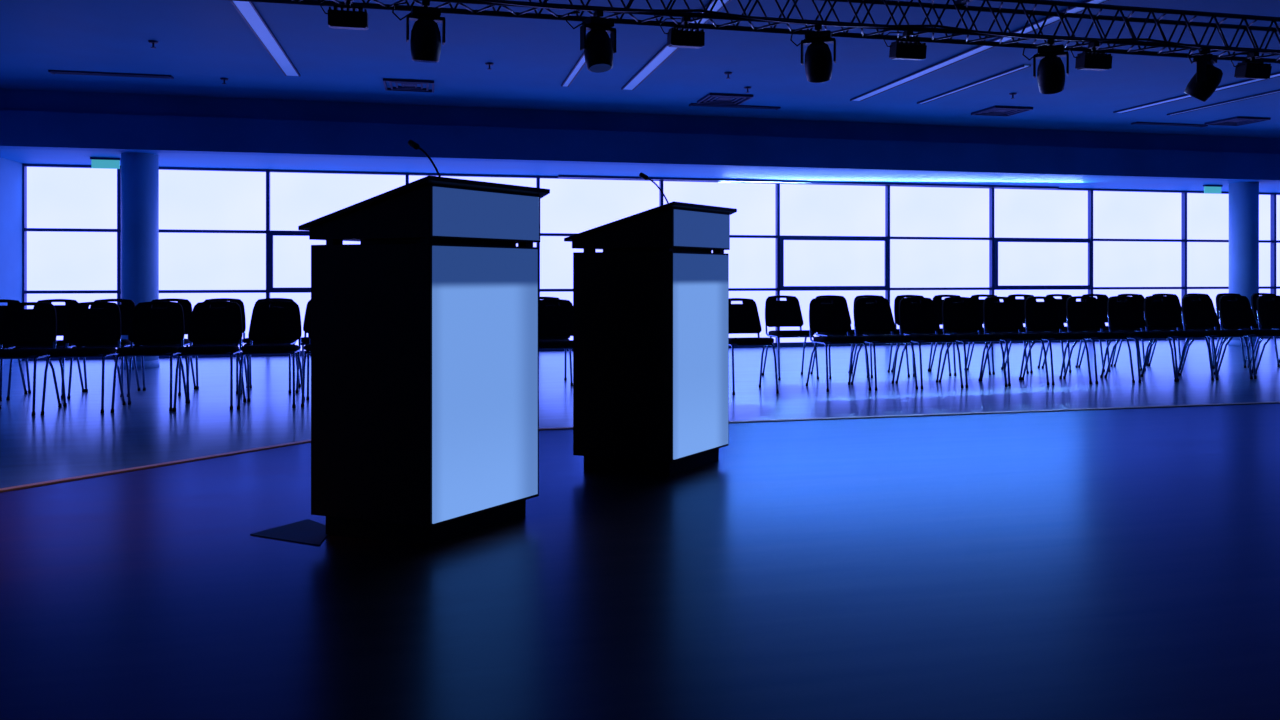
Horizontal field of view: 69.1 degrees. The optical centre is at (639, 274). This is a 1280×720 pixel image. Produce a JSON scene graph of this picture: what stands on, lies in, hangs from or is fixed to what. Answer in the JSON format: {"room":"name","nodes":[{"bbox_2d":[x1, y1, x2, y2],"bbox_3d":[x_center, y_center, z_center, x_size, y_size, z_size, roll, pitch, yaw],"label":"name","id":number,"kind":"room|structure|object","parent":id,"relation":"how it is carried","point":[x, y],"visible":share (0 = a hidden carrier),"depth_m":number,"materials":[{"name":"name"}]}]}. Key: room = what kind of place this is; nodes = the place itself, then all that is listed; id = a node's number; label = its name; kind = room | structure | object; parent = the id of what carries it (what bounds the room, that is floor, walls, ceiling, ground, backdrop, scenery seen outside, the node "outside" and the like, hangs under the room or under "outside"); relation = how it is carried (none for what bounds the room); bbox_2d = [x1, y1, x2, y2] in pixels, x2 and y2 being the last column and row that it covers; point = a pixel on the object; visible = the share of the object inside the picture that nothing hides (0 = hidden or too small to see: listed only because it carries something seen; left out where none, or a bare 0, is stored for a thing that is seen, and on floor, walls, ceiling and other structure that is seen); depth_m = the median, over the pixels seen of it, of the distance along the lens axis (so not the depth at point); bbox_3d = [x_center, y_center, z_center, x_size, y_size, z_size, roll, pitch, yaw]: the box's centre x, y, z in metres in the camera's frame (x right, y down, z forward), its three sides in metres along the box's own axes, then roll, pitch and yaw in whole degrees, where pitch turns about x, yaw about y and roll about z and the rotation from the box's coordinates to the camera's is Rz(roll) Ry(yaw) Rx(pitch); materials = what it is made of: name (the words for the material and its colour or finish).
{"room":"conference hall","nodes":[
{"label":"conference hall","id":0,"kind":"room"},
{"bbox_2d":[0,158,21,364],"bbox_3d":[-5.461,-0.445,2.724,0.150,2.890,17.300,0,0,-13],"label":"wall","id":1,"kind":"structure","parent":0,"point":[10,171],"depth_m":10.54,"materials":[{"name":"paint"}]},
{"bbox_2d":[0,0,1279,138],"bbox_3d":[4.191,-1.950,4.032,19.660,0.120,15.640,0,0,-13],"label":"ceiling","id":2,"kind":"structure","parent":0,"point":[201,43],"depth_m":8.43,"materials":[{"name":"paint"}]},
{"bbox_2d":[90,157,120,168],"bbox_3d":[-5.922,-1.240,10.306,0.300,0.120,0.040,0,0,-13],"label":"exit sign","id":3,"kind":"object","parent":2,"relation":"attached to","point":[96,162],"visible":0.93,"depth_m":10.29,"materials":[{"name":"plastic"}]},
{"bbox_2d":[48,70,173,78],"bbox_3d":[-4.954,-1.880,8.729,1.040,0.020,0.100,0,0,-13],"label":"ceiling vent","id":4,"kind":"object","parent":2,"relation":"in","point":[49,71],"visible":1,"depth_m":8.70,"materials":[{"name":"metal"}]},
{"bbox_2d":[230,1,299,76],"bbox_3d":[-2.610,-1.881,5.805,0.134,0.018,6.070,0,0,-13],"label":"recessed light","id":5,"kind":"object","parent":2,"relation":"in","point":[248,11],"visible":1,"depth_m":7.29,"materials":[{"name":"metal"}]},
{"bbox_2d":[383,78,433,92],"bbox_3d":[-2.288,-1.878,9.223,0.480,0.025,0.480,0,0,-13],"label":"air diffuser","id":6,"kind":"object","parent":2,"relation":"in","point":[408,85],"depth_m":9.20,"materials":[{"name":"metal"}]},
{"bbox_2d":[0,89,1279,181],"bbox_3d":[2.526,-1.595,11.478,19.260,0.590,0.220,0,0,-13],"label":"ceiling beam","id":7,"kind":"structure","parent":2,"relation":"attached to","point":[29,119],"depth_m":10.72,"materials":[{"name":"paint"}]},
{"bbox_2d":[621,44,678,89],"bbox_3d":[0.072,-1.881,8.482,0.141,0.018,1.876,0,0,-13],"label":"recessed light","id":8,"kind":"object","parent":2,"relation":"in","point":[663,54],"depth_m":8.38,"materials":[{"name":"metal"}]},
{"bbox_2d":[697,93,752,104],"bbox_3d":[0.903,-1.878,9.937,0.480,0.025,0.480,0,0,-13],"label":"air diffuser","id":9,"kind":"object","parent":2,"relation":"in","point":[722,99],"depth_m":9.92,"materials":[{"name":"metal"}]},
{"bbox_2d":[230,0,1279,63],"bbox_3d":[2.949,-1.684,6.059,16.812,0.411,0.274,0,0,-13],"label":"lighting truss","id":10,"kind":"object","parent":2,"relation":"hanging from","point":[958,5],"visible":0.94,"depth_m":5.81,"materials":[{"name":"metal"}]},
{"bbox_2d":[319,0,367,29],"bbox_3d":[-1.579,-1.397,4.945,0.254,0.174,0.097,0,0,-13],"label":"light","id":11,"kind":"object","parent":10,"relation":"hanging from","point":[337,19],"visible":1,"depth_m":4.92,"materials":[{"name":"black metal"}]},
{"bbox_2d":[392,0,444,62],"bbox_3d":[-1.196,-1.317,5.029,0.277,0.333,0.171,0,0,-18],"label":"moving-head light","id":12,"kind":"object","parent":10,"relation":"hanging from","point":[425,41],"visible":1,"depth_m":4.99,"materials":[{"name":"black metal"}]},
{"bbox_2d":[566,11,615,72],"bbox_3d":[-0.265,-1.317,5.223,0.277,0.335,0.177,0,0,-30],"label":"moving-head light","id":13,"kind":"object","parent":10,"relation":"hanging from","point":[599,48],"visible":1,"depth_m":5.19,"materials":[{"name":"black metal"}]},
{"bbox_2d":[659,16,704,48],"bbox_3d":[0.238,-1.397,5.351,0.254,0.174,0.097,0,0,-13],"label":"light","id":14,"kind":"object","parent":10,"relation":"hanging from","point":[687,38],"visible":1,"depth_m":5.33,"materials":[{"name":"black metal"}]},
{"bbox_2d":[790,25,835,82],"bbox_3d":[1.050,-1.313,5.569,0.198,0.341,0.249,0,0,-24],"label":"moving-head light","id":15,"kind":"object","parent":10,"relation":"hanging from","point":[818,56],"visible":1,"depth_m":5.49,"materials":[{"name":"black metal"}]},
{"bbox_2d":[882,30,926,59],"bbox_3d":[1.604,-1.396,5.656,0.254,0.175,0.100,0,0,-13],"label":"light","id":16,"kind":"object","parent":10,"relation":"hanging from","point":[907,49],"visible":1,"depth_m":5.63,"materials":[{"name":"black metal"}]},
{"bbox_2d":[1022,40,1068,93],"bbox_3d":[2.595,-1.313,5.914,0.200,0.341,0.252,0,0,-13],"label":"moving-head light","id":17,"kind":"object","parent":10,"relation":"hanging from","point":[1050,70],"visible":1,"depth_m":5.83,"materials":[{"name":"black metal"}]},
{"bbox_2d":[1070,42,1112,70],"bbox_3d":[2.875,-1.397,5.941,0.254,0.174,0.097,0,0,-13],"label":"light","id":18,"kind":"object","parent":10,"relation":"hanging from","point":[1094,60],"visible":1,"depth_m":5.92,"materials":[{"name":"black metal"}]},
{"bbox_2d":[1184,49,1222,101],"bbox_3d":[3.693,-1.313,6.138,0.253,0.341,0.203,0,0,3],"label":"moving-head light","id":19,"kind":"object","parent":10,"relation":"hanging from","point":[1207,77],"visible":1,"depth_m":6.07,"materials":[{"name":"black metal"}]},
{"bbox_2d":[1230,52,1271,78],"bbox_3d":[4.069,-1.396,6.207,0.254,0.177,0.103,0,0,-13],"label":"light","id":20,"kind":"object","parent":10,"relation":"hanging from","point":[1252,69],"visible":1,"depth_m":6.18,"materials":[{"name":"black metal"}]},
{"bbox_2d":[558,175,1058,188],"bbox_3d":[2.545,-1.285,12.906,7.400,0.030,0.060,0,0,-13],"label":"recessed light","id":21,"kind":"object","parent":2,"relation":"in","point":[559,176],"visible":1,"depth_m":12.81,"materials":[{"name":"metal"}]},
{"bbox_2d":[850,37,1015,100],"bbox_3d":[2.602,-1.881,8.660,0.166,0.018,2.720,0,0,-13],"label":"recessed light","id":22,"kind":"object","parent":2,"relation":"in","point":[971,52],"depth_m":8.50,"materials":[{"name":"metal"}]},
{"bbox_2d":[917,65,1030,103],"bbox_3d":[3.274,-1.881,9.278,0.074,0.018,1.880,0,0,-13],"label":"recessed light","id":23,"kind":"object","parent":2,"relation":"in","point":[1019,68],"visible":1,"depth_m":9.12,"materials":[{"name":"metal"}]},
{"bbox_2d":[971,106,1032,116],"bbox_3d":[4.143,-1.878,10.661,0.480,0.025,0.480,0,0,-13],"label":"air diffuser","id":24,"kind":"object","parent":2,"relation":"in","point":[1006,111],"depth_m":10.63,"materials":[{"name":"metal"}]},
{"bbox_2d":[1167,89,1279,115],"bbox_3d":[6.424,-1.881,9.993,0.074,0.018,1.900,0,0,-13],"label":"recessed light","id":25,"kind":"object","parent":2,"relation":"in","point":[1278,90],"visible":1,"depth_m":10.12,"materials":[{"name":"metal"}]},
{"bbox_2d":[1204,116,1269,125],"bbox_3d":[7.296,-1.878,11.366,0.480,0.025,0.480,0,0,-13],"label":"air diffuser","id":26,"kind":"object","parent":2,"relation":"in","point":[1233,121],"depth_m":11.35,"materials":[{"name":"metal"}]},
{"bbox_2d":[0,338,1279,487],"bbox_3d":[4.010,1.060,4.842,19.660,0.120,17.300,0,0,-13],"label":"floor","id":27,"kind":"structure","parent":0,"point":[75,439],"depth_m":7.78,"materials":[{"name":"laminate"}]},
{"bbox_2d":[0,299,27,400],"bbox_3d":[-5.327,0.604,7.589,0.435,0.798,0.508,0,0,-12],"label":"chair","id":28,"kind":"object","parent":27,"relation":"on","point":[2,307],"visible":0.28,"depth_m":7.76,"materials":[{"name":"plastic"}]},
{"bbox_2d":[0,302,61,415],"bbox_3d":[-4.555,0.604,6.811,0.435,0.798,0.508,0,0,-12],"label":"chair","id":29,"kind":"object","parent":27,"relation":"on","point":[18,325],"visible":0.93,"depth_m":6.98,"materials":[{"name":"plastic"}]},
{"bbox_2d":[6,299,84,399],"bbox_3d":[-4.912,0.604,7.708,0.435,0.798,0.508,0,0,-13],"label":"chair","id":30,"kind":"object","parent":27,"relation":"on","point":[62,311],"visible":0.39,"depth_m":7.86,"materials":[{"name":"plastic"}]},
{"bbox_2d":[22,163,118,360],"bbox_3d":[-6.710,-0.150,11.001,1.024,2.300,0.100,0,0,-13],"label":"frame","id":31,"kind":"object","parent":27,"relation":"on","point":[25,229],"visible":0.69,"depth_m":10.91,"materials":[{"name":"metal"}]},
{"bbox_2d":[27,167,116,348],"bbox_3d":[-6.715,-0.160,11.020,1.024,2.280,0.001,0,0,-13],"label":"window","id":32,"kind":"structure","parent":31,"relation":"attached to","point":[75,198],"depth_m":11.02,"materials":[{"name":"glass"}]},
{"bbox_2d":[40,302,125,414],"bbox_3d":[-4.131,0.604,6.924,0.435,0.798,0.508,0,0,-12],"label":"chair","id":33,"kind":"object","parent":27,"relation":"on","point":[84,324],"visible":0.97,"depth_m":7.08,"materials":[{"name":"plastic"}]},
{"bbox_2d":[67,299,140,398],"bbox_3d":[-4.487,0.604,7.804,0.435,0.798,0.508,0,0,-13],"label":"chair","id":34,"kind":"object","parent":27,"relation":"on","point":[127,306],"visible":0.39,"depth_m":7.96,"materials":[{"name":"plastic"}]},
{"bbox_2d":[120,153,159,368],"bbox_3d":[-5.410,-0.150,10.062,0.380,2.300,0.380,0,0,-13],"label":"round column","id":35,"kind":"structure","parent":27,"relation":"on","point":[139,171],"depth_m":9.92,"materials":[{"name":"paint"}]},
{"bbox_2d":[110,301,186,412],"bbox_3d":[-3.696,0.604,7.032,0.435,0.798,0.508,0,0,-13],"label":"chair","id":36,"kind":"object","parent":27,"relation":"on","point":[148,324],"visible":0.94,"depth_m":7.19,"materials":[{"name":"plastic"}]},
{"bbox_2d":[127,298,195,396],"bbox_3d":[-4.053,0.604,7.901,0.435,0.798,0.508,0,0,-11],"label":"chair","id":37,"kind":"object","parent":27,"relation":"on","point":[186,304],"visible":0.41,"depth_m":8.03,"materials":[{"name":"plastic"}]},
{"bbox_2d":[119,166,267,358],"bbox_3d":[-5.399,-0.150,11.294,1.664,2.300,0.100,0,0,-13],"label":"frame","id":38,"kind":"object","parent":27,"relation":"on","point":[160,168],"visible":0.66,"depth_m":11.30,"materials":[{"name":"metal"}]},
{"bbox_2d":[159,170,265,351],"bbox_3d":[-5.403,-0.160,11.314,1.664,2.280,0.001,0,0,-13],"label":"window","id":39,"kind":"structure","parent":38,"relation":"attached to","point":[188,199],"depth_m":11.36,"materials":[{"name":"white glass"}]},
{"bbox_2d":[173,301,245,410],"bbox_3d":[-3.274,0.604,7.096,0.435,0.798,0.508,0,0,-12],"label":"chair","id":40,"kind":"object","parent":27,"relation":"on","point":[207,323],"visible":1,"depth_m":7.25,"materials":[{"name":"plastic"}]},
{"bbox_2d":[186,298,246,393],"bbox_3d":[-3.627,0.604,7.994,0.435,0.798,0.508,0,0,-14],"label":"chair","id":41,"kind":"object","parent":27,"relation":"on","point":[200,343],"visible":0.34,"depth_m":8.09,"materials":[{"name":"plastic"}]},
{"bbox_2d":[237,301,304,409],"bbox_3d":[-2.846,0.604,7.193,0.435,0.798,0.508,0,0,-12],"label":"chair","id":42,"kind":"object","parent":27,"relation":"on","point":[267,322],"visible":0.97,"depth_m":7.35,"materials":[{"name":"plastic"}]},
{"bbox_2d":[241,298,300,393],"bbox_3d":[-3.203,0.604,8.071,0.435,0.798,0.508,0,0,-12],"label":"chair","id":43,"kind":"object","parent":27,"relation":"on","point":[245,340],"visible":0.33,"depth_m":7.92,"materials":[{"name":"plastic"}]},
{"bbox_2d":[295,299,310,392],"bbox_3d":[-2.767,0.604,8.155,0.435,0.798,0.508,0,0,-12],"label":"chair","id":44,"kind":"object","parent":27,"relation":"on","point":[304,340],"visible":0.26,"depth_m":8.24,"materials":[{"name":"plastic"}]},
{"bbox_2d":[301,317,310,406],"bbox_3d":[-2.419,0.604,7.314,0.435,0.798,0.508,0,0,-13],"label":"chair","id":45,"kind":"object","parent":27,"relation":"on","point":[307,348],"visible":0.18,"depth_m":7.10,"materials":[{"name":"metal"}]},
{"bbox_2d":[268,169,406,355],"bbox_3d":[-3.775,-0.150,11.657,1.664,2.300,0.100,0,0,-13],"label":"frame","id":46,"kind":"object","parent":27,"relation":"on","point":[269,170],"visible":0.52,"depth_m":11.51,"materials":[{"name":"metal"}]},
{"bbox_2d":[269,232,310,290],"bbox_3d":[-3.758,-0.165,11.581,1.624,0.730,0.064,0,0,-13],"label":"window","id":47,"kind":"structure","parent":46,"relation":"attached to","point":[271,234],"depth_m":11.42,"materials":[{"name":"metal"}]},
{"bbox_2d":[270,172,405,350],"bbox_3d":[-3.779,-0.160,11.677,1.664,2.280,0.001,0,0,-13],"label":"window","id":48,"kind":"structure","parent":46,"relation":"attached to","point":[296,199],"depth_m":11.58,"materials":[{"name":"white glass"}]},
{"bbox_2d":[407,172,537,246],"bbox_3d":[-2.151,-0.150,12.020,1.664,2.300,0.100,0,0,-13],"label":"frame","id":49,"kind":"object","parent":27,"relation":"on","point":[408,173],"visible":0.29,"depth_m":11.99,"materials":[{"name":"metal"}]},
{"bbox_2d":[409,175,535,246],"bbox_3d":[-2.155,-0.160,12.040,1.664,2.280,0.001,0,0,-13],"label":"window","id":50,"kind":"structure","parent":49,"relation":"attached to","point":[528,182],"depth_m":12.12,"materials":[{"name":"glass"}]},
{"bbox_2d":[539,299,572,349],"bbox_3d":[-0.698,0.604,7.690,0.435,0.798,0.508,0,0,-12],"label":"chair","id":51,"kind":"object","parent":27,"relation":"on","point":[554,320],"visible":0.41,"depth_m":7.87,"materials":[{"name":"plastic"}]},
{"bbox_2d":[539,297,572,385],"bbox_3d":[-0.861,0.604,8.582,0.435,0.798,0.508,0,0,-13],"label":"chair","id":52,"kind":"object","parent":27,"relation":"on","point":[541,338],"visible":0.25,"depth_m":8.42,"materials":[{"name":"plastic"}]},
{"bbox_2d":[538,176,661,351],"bbox_3d":[-0.527,-0.150,12.383,1.664,2.300,0.100,0,0,-13],"label":"frame","id":53,"kind":"object","parent":27,"relation":"on","point":[539,177],"visible":0.3,"depth_m":12.22,"materials":[{"name":"metal"}]},
{"bbox_2d":[540,178,658,339],"bbox_3d":[-0.531,-0.160,12.403,1.664,2.280,0.001,0,0,-13],"label":"window","id":54,"kind":"structure","parent":53,"relation":"attached to","point":[571,205],"depth_m":12.32,"materials":[{"name":"white glass"}]},
{"bbox_2d":[0,403,1279,719],"bbox_3d":[4.720,0.950,1.486,19.140,0.100,9.940,0,0,-13],"label":"stage platform","id":55,"kind":"object","parent":27,"relation":"on","point":[1110,564],"visible":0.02,"depth_m":2.71,"materials":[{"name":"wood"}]},
{"bbox_2d":[250,519,327,545],"bbox_3d":[-1.159,0.898,3.262,0.313,0.003,0.236,0,0,25],"label":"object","id":56,"kind":"structure","parent":55,"relation":"on","point":[307,531],"depth_m":3.23,"materials":[{"name":"black"}]},
{"bbox_2d":[298,140,549,545],"bbox_3d":[-0.721,0.210,3.397,0.522,1.380,0.844,0,0,35],"label":"lectern","id":57,"kind":"object","parent":55,"relation":"on","point":[425,329],"visible":1,"depth_m":3.16,"materials":[{"name":"black wood"}]},
{"bbox_2d":[0,401,1279,491],"bbox_3d":[3.477,0.942,5.891,19.484,0.096,2.728,0,0,-23],"label":"trim","id":58,"kind":"structure","parent":55,"relation":"attached to","point":[1052,410],"depth_m":5.67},
{"bbox_2d":[564,172,736,475],"bbox_3d":[0.098,0.210,4.444,0.522,1.380,0.809,0,0,35],"label":"lectern","id":59,"kind":"object","parent":55,"relation":"on","point":[651,308],"visible":1,"depth_m":4.21,"materials":[{"name":"black wood"}]},
{"bbox_2d":[662,180,778,347],"bbox_3d":[1.097,-0.150,12.746,1.664,2.300,0.100,0,0,-13],"label":"frame","id":60,"kind":"object","parent":27,"relation":"on","point":[776,236],"visible":0.34,"depth_m":12.87,"materials":[{"name":"metal"}]},
{"bbox_2d":[663,181,774,342],"bbox_3d":[1.093,-0.160,12.766,1.664,2.280,0.001,0,0,-13],"label":"window","id":61,"kind":"structure","parent":60,"relation":"attached to","point":[751,260],"depth_m":12.85,"materials":[{"name":"white glass"}]},
{"bbox_2d":[729,298,778,394],"bbox_3d":[0.914,0.604,8.033,0.435,0.798,0.508,0,0,-14],"label":"chair","id":62,"kind":"object","parent":27,"relation":"on","point":[744,318],"visible":0.72,"depth_m":8.20,"materials":[{"name":"plastic"}]},
{"bbox_2d":[762,295,818,379],"bbox_3d":[1.466,0.604,9.108,0.435,0.798,0.508,0,0,-12],"label":"chair","id":63,"kind":"object","parent":27,"relation":"on","point":[787,313],"visible":0.97,"depth_m":9.27,"materials":[{"name":"plastic"}]},
{"bbox_2d":[779,183,888,346],"bbox_3d":[2.721,-0.150,13.110,1.664,2.300,0.100,0,0,-13],"label":"frame","id":64,"kind":"object","parent":27,"relation":"on","point":[782,344],"visible":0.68,"depth_m":13.07,"materials":[{"name":"metal"}]},
{"bbox_2d":[780,184,884,341],"bbox_3d":[2.717,-0.160,13.129,1.664,2.280,0.001,0,0,-13],"label":"window","id":65,"kind":"structure","parent":64,"relation":"attached to","point":[805,209],"depth_m":13.12,"materials":[{"name":"white glass"}]},
{"bbox_2d":[780,237,887,288],"bbox_3d":[2.738,-0.165,13.034,1.624,0.730,0.064,0,0,-13],"label":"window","id":66,"kind":"structure","parent":64,"relation":"attached to","point":[782,239],"depth_m":13.03,"materials":[{"name":"metal"}]},
{"bbox_2d":[806,297,870,391],"bbox_3d":[1.747,0.604,8.239,0.435,0.798,0.508,0,0,-12],"label":"chair","id":67,"kind":"object","parent":27,"relation":"on","point":[823,317],"visible":1,"depth_m":8.39,"materials":[{"name":"plastic"}]},
{"bbox_2d":[810,295,867,378],"bbox_3d":[1.972,0.604,9.226,0.435,0.798,0.508,0,0,-12],"label":"chair","id":68,"kind":"object","parent":27,"relation":"on","point":[852,332],"visible":0.36,"depth_m":9.11,"materials":[{"name":"plastic"}]},
{"bbox_2d":[851,295,909,377],"bbox_3d":[2.393,0.604,9.305,0.435,0.798,0.508,0,0,-12],"label":"chair","id":69,"kind":"object","parent":27,"relation":"on","point":[896,331],"visible":0.29,"depth_m":9.16,"materials":[{"name":"plastic"}]},
{"bbox_2d":[851,297,917,389],"bbox_3d":[2.179,0.604,8.336,0.435,0.798,0.508,0,0,-13],"label":"chair","id":70,"kind":"object","parent":27,"relation":"on","point":[868,317],"visible":0.94,"depth_m":8.49,"materials":[{"name":"plastic"}]},
{"bbox_2d":[891,295,951,376],"bbox_3d":[2.833,0.604,9.408,0.435,0.798,0.508,0,0,-12],"label":"chair","id":71,"kind":"object","parent":27,"relation":"on","point":[898,298],"visible":0.35,"depth_m":9.52,"materials":[{"name":"plastic"}]},
{"bbox_2d":[895,297,963,388],"bbox_3d":[2.611,0.604,8.430,0.435,0.798,0.508,0,0,-12],"label":"chair","id":72,"kind":"object","parent":27,"relation":"on","point":[922,316],"visible":0.94,"depth_m":8.59,"materials":[{"name":"plastic"}]},
{"bbox_2d":[889,185,992,344],"bbox_3d":[4.345,-0.150,13.473,1.664,2.300,0.100,0,0,-13],"label":"frame","id":73,"kind":"object","parent":27,"relation":"on","point":[990,288],"visible":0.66,"depth_m":13.51,"materials":[{"name":"metal"}]},
{"bbox_2d":[890,186,988,328],"bbox_3d":[4.340,-0.160,13.492,1.664,2.280,0.001,0,0,-13],"label":"window","id":74,"kind":"structure","parent":73,"relation":"attached to","point":[914,211],"depth_m":13.49,"materials":[{"name":"glass"}]},
{"bbox_2d":[930,295,990,375],"bbox_3d":[3.260,0.604,9.507,0.435,0.798,0.508,0,0,-14],"label":"chair","id":75,"kind":"object","parent":27,"relation":"on","point":[937,299],"visible":0.32,"depth_m":9.61,"materials":[{"name":"plastic"}]},
{"bbox_2d":[939,297,1007,387],"bbox_3d":[3.039,0.604,8.523,0.435,0.798,0.508,0,0,-12],"label":"chair","id":76,"kind":"object","parent":27,"relation":"on","point":[964,315],"visible":0.96,"depth_m":8.68,"materials":[{"name":"plastic"}]},
{"bbox_2d":[967,294,1028,374],"bbox_3d":[3.684,0.604,9.614,0.435,0.798,0.508,0,0,-13],"label":"chair","id":77,"kind":"object","parent":27,"relation":"on","point":[976,297],"visible":0.35,"depth_m":9.71,"materials":[{"name":"plastic"}]},
{"bbox_2d":[981,296,1049,385],"bbox_3d":[3.463,0.604,8.633,0.435,0.798,0.508,0,0,-12],"label":"chair","id":78,"kind":"object","parent":27,"relation":"on","point":[1005,315],"visible":0.91,"depth_m":8.79,"materials":[{"name":"plastic"}]},
{"bbox_2d":[1005,294,1065,372],"bbox_3d":[4.116,0.604,9.729,0.435,0.798,0.508,0,0,-13],"label":"chair","id":79,"kind":"object","parent":27,"relation":"on","point":[1020,302],"visible":0.29,"depth_m":9.85,"materials":[{"name":"plastic"}]},
{"bbox_2d":[993,188,1091,342],"bbox_3d":[5.969,-0.150,13.836,1.664,2.300,0.100,0,0,-13],"label":"frame","id":80,"kind":"object","parent":27,"relation":"on","point":[1089,190],"visible":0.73,"depth_m":13.87,"materials":[{"name":"metal"}]},
{"bbox_2d":[994,189,1091,326],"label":"window","id":81,"kind":"structure","parent":80,"relation":"attached to","point":[1018,213],"depth_m":13.86,"materials":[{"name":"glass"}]},
{"bbox_2d":[1021,296,1091,384],"bbox_3d":[3.892,0.604,8.721,0.435,0.798,0.508,0,0,-12],"label":"chair","id":82,"kind":"object","parent":27,"relation":"on","point":[1046,314],"visible":0.93,"depth_m":8.88,"materials":[{"name":"plastic"}]},
{"bbox_2d":[1041,294,1104,372],"bbox_3d":[4.551,0.604,9.803,0.435,0.798,0.508,0,0,-12],"label":"chair","id":83,"kind":"object","parent":27,"relation":"on","point":[1061,302],"visible":0.33,"depth_m":9.94,"materials":[{"name":"plastic"}]},
{"bbox_2d":[1063,296,1134,383],"bbox_3d":[4.333,0.604,8.813,0.435,0.798,0.508,0,0,-12],"label":"chair","id":84,"kind":"object","parent":27,"relation":"on","point":[1087,313],"visible":0.91,"depth_m":8.97,"materials":[{"name":"plastic"}]},
{"bbox_2d":[1078,294,1141,371],"bbox_3d":[4.986,0.604,9.893,0.435,0.798,0.508,0,0,-13],"label":"chair","id":85,"kind":"object","parent":27,"relation":"on","point":[1102,299],"visible":0.38,"depth_m":10.02,"materials":[{"name":"plastic"}]},
{"bbox_2d":[1092,188,1185,341],"bbox_3d":[7.593,-0.150,14.199,1.664,2.300,0.100,0,0,-13],"label":"frame","id":86,"kind":"object","parent":27,"relation":"on","point":[1182,240],"visible":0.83,"depth_m":14.26,"materials":[{"name":"metal"}]},
{"bbox_2d":[1093,191,1180,325],"bbox_3d":[7.588,-0.160,14.218,1.664,2.280,0.001,0,0,-13],"label":"window","id":87,"kind":"structure","parent":86,"relation":"attached to","point":[1116,215],"depth_m":14.21,"materials":[{"name":"white glass"}]},
{"bbox_2d":[1104,296,1176,382],"bbox_3d":[4.774,0.604,8.901,0.435,0.798,0.508,0,0,-12],"label":"chair","id":88,"kind":"object","parent":27,"relation":"on","point":[1128,313],"visible":0.94,"depth_m":9.05,"materials":[{"name":"plastic"}]},
{"bbox_2d":[1113,294,1177,370],"bbox_3d":[5.423,0.604,10.001,0.435,0.798,0.508,0,0,-12],"label":"chair","id":89,"kind":"object","parent":27,"relation":"on","point":[1139,297],"visible":0.27,"depth_m":10.11,"materials":[{"name":"plastic"}]},
{"bbox_2d":[1143,296,1213,381],"bbox_3d":[5.189,0.604,9.012,0.435,0.798,0.508,0,0,-12],"label":"chair","id":90,"kind":"object","parent":27,"relation":"on","point":[1164,313],"visible":0.88,"depth_m":9.17,"materials":[{"name":"plastic"}]},
{"bbox_2d":[1149,293,1213,369],"bbox_3d":[5.847,0.604,10.085,0.435,0.798,0.508,0,0,-12],"label":"chair","id":91,"kind":"object","parent":27,"relation":"on","point":[1174,296],"visible":0.31,"depth_m":10.19,"materials":[{"name":"plastic"}]},
{"bbox_2d":[1183,293,1246,368],"bbox_3d":[6.273,0.604,10.206,0.435,0.798,0.508,0,0,-12],"label":"chair","id":92,"kind":"object","parent":27,"relation":"on","point":[1189,294],"visible":0.25,"depth_m":10.03,"materials":[{"name":"plastic"}]},
{"bbox_2d":[1179,295,1252,379],"bbox_3d":[5.622,0.604,9.113,0.435,0.798,0.508,0,0,-12],"label":"chair","id":93,"kind":"object","parent":27,"relation":"on","point":[1201,313],"visible":0.94,"depth_m":9.27,"materials":[{"name":"plastic"}]},
{"bbox_2d":[1186,191,1274,339],"bbox_3d":[9.216,-0.150,14.562,1.664,2.300,0.100,0,0,-13],"label":"frame","id":94,"kind":"object","parent":27,"relation":"on","point":[1271,241],"visible":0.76,"depth_m":14.69,"materials":[{"name":"metal"}]},
{"bbox_2d":[1187,193,1269,321],"bbox_3d":[9.212,-0.160,14.582,1.664,2.280,0.001,0,0,-13],"label":"window","id":95,"kind":"structure","parent":94,"relation":"attached to","point":[1207,214],"depth_m":14.52,"materials":[{"name":"glass"}]},
{"bbox_2d":[1228,182,1259,346],"bbox_3d":[8.559,-0.150,13.185,0.380,2.300,0.380,0,0,-13],"label":"round column","id":96,"kind":"structure","parent":27,"relation":"on","point":[1243,196],"depth_m":13.03,"materials":[{"name":"paint"}]},
{"bbox_2d":[1216,293,1279,367],"bbox_3d":[6.701,0.604,10.304,0.435,0.798,0.508,0,0,-13],"label":"chair","id":97,"kind":"object","parent":27,"relation":"on","point":[1218,296],"visible":0.23,"depth_m":10.37,"materials":[{"name":"plastic"}]},
{"bbox_2d":[1217,295,1279,378],"bbox_3d":[6.056,0.604,9.217,0.435,0.798,0.508,0,0,-12],"label":"chair","id":98,"kind":"object","parent":27,"relation":"on","point":[1238,312],"visible":0.88,"depth_m":9.38,"materials":[{"name":"plastic"}]},
{"bbox_2d":[1256,295,1279,373],"bbox_3d":[6.485,0.604,9.285,0.435,0.798,0.508,0,0,-13],"label":"chair","id":99,"kind":"object","parent":27,"relation":"on","point":[1268,311],"visible":0.77,"depth_m":9.45,"materials":[{"name":"plastic"}]},
{"bbox_2d":[1275,193,1279,337],"bbox_3d":[10.807,-0.150,14.918,1.596,2.300,0.100,0,0,-13],"label":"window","id":100,"kind":"structure","parent":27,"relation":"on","point":[1276,241],"depth_m":14.69,"materials":[{"name":"metal"}]},
{"bbox_2d":[1276,195,1279,295],"bbox_3d":[10.803,-0.160,14.937,1.596,2.280,0.001,0,0,-13],"label":"window","id":101,"kind":"structure","parent":100,"relation":"attached to","point":[1277,196],"depth_m":14.79,"materials":[{"name":"glass"}]},
{"bbox_2d":[0,148,1279,192],"bbox_3d":[2.312,-1.350,12.434,19.260,0.100,1.740,0,0,-13],"label":"ceiling soffit","id":102,"kind":"structure","parent":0,"point":[26,156],"depth_m":11.57,"materials":[{"name":"paint"}]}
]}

